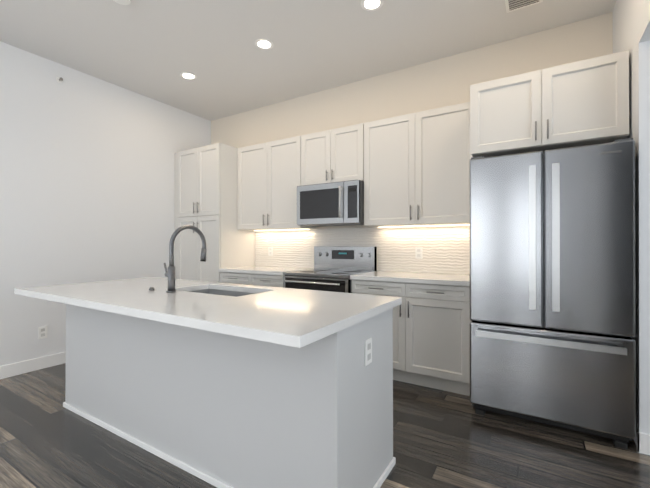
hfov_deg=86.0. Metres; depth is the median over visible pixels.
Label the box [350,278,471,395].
base cabinet
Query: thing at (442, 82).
wall
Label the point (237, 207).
tall cabinet
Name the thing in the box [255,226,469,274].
backsplash
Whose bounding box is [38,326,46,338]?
outlet
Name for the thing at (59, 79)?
sensor
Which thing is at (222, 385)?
kitchen island
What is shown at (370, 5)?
recessed light
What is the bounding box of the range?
[283,246,376,292]
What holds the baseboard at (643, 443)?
attached to the wall at (631, 26)
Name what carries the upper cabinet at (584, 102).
attached to the wall at (442, 82)
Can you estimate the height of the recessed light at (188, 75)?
0.006 m
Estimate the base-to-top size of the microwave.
0.419 m
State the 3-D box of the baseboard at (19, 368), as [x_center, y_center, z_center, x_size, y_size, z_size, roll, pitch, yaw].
[-3.923,1.144,1.425,0.014,0.115,7.360,0,0,31]
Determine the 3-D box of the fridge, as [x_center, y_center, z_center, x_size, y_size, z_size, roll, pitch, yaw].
[1.596,0.298,2.550,0.888,1.814,0.910,0,0,31]
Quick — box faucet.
[164,225,206,292]
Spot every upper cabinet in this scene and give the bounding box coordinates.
[238,135,317,229]
[302,123,365,185]
[364,103,469,229]
[466,50,628,159]
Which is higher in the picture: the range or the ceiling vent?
the ceiling vent
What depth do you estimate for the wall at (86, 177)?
3.59 m
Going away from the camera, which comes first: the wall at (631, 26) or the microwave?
the wall at (631, 26)
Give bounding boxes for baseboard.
[0,352,65,378]
[637,432,649,454]
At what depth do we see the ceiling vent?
2.62 m
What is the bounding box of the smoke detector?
[113,0,130,4]
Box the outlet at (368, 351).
[365,337,371,365]
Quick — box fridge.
[469,138,635,448]
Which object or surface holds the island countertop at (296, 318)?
on the kitchen island
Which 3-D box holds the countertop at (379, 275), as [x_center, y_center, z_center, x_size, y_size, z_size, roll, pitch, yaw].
[0.835,0.306,3.204,1.030,0.038,0.643,0,0,31]
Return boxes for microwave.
[297,180,363,226]
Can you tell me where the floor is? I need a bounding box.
[0,363,649,487]
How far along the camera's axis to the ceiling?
3.08 m
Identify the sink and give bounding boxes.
[186,285,257,296]
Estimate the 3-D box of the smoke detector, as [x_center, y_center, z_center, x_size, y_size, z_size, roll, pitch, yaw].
[-1.490,-1.798,2.540,0.139,0.034,0.139,0,0,31]
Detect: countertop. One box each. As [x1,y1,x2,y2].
[14,277,401,348]
[218,266,313,273]
[350,270,469,285]
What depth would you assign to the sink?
2.51 m
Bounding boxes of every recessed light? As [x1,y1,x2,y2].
[180,72,196,79]
[255,38,273,49]
[361,0,382,10]
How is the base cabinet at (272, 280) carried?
on the floor
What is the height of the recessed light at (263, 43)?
0.006 m
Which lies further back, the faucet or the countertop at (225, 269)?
the countertop at (225, 269)
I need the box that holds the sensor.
[56,77,62,82]
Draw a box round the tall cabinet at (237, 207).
[174,143,257,281]
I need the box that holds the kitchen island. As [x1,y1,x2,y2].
[63,305,395,487]
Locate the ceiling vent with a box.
[505,0,542,12]
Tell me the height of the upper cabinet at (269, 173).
1.027 m
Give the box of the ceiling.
[0,0,615,120]
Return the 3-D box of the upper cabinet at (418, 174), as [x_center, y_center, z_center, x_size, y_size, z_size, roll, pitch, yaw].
[0.913,-0.694,3.339,1.035,1.027,0.335,0,0,31]
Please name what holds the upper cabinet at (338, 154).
attached to the wall at (442, 82)
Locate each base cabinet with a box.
[218,274,284,287]
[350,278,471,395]
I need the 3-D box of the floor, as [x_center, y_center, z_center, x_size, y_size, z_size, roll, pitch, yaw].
[-1.032,1.258,0.033,6.700,0.120,8.300,0,0,31]
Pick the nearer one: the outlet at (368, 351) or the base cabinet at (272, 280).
the outlet at (368, 351)
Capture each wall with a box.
[0,41,210,365]
[211,12,612,274]
[613,0,649,445]
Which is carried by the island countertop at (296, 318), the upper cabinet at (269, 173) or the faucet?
the faucet

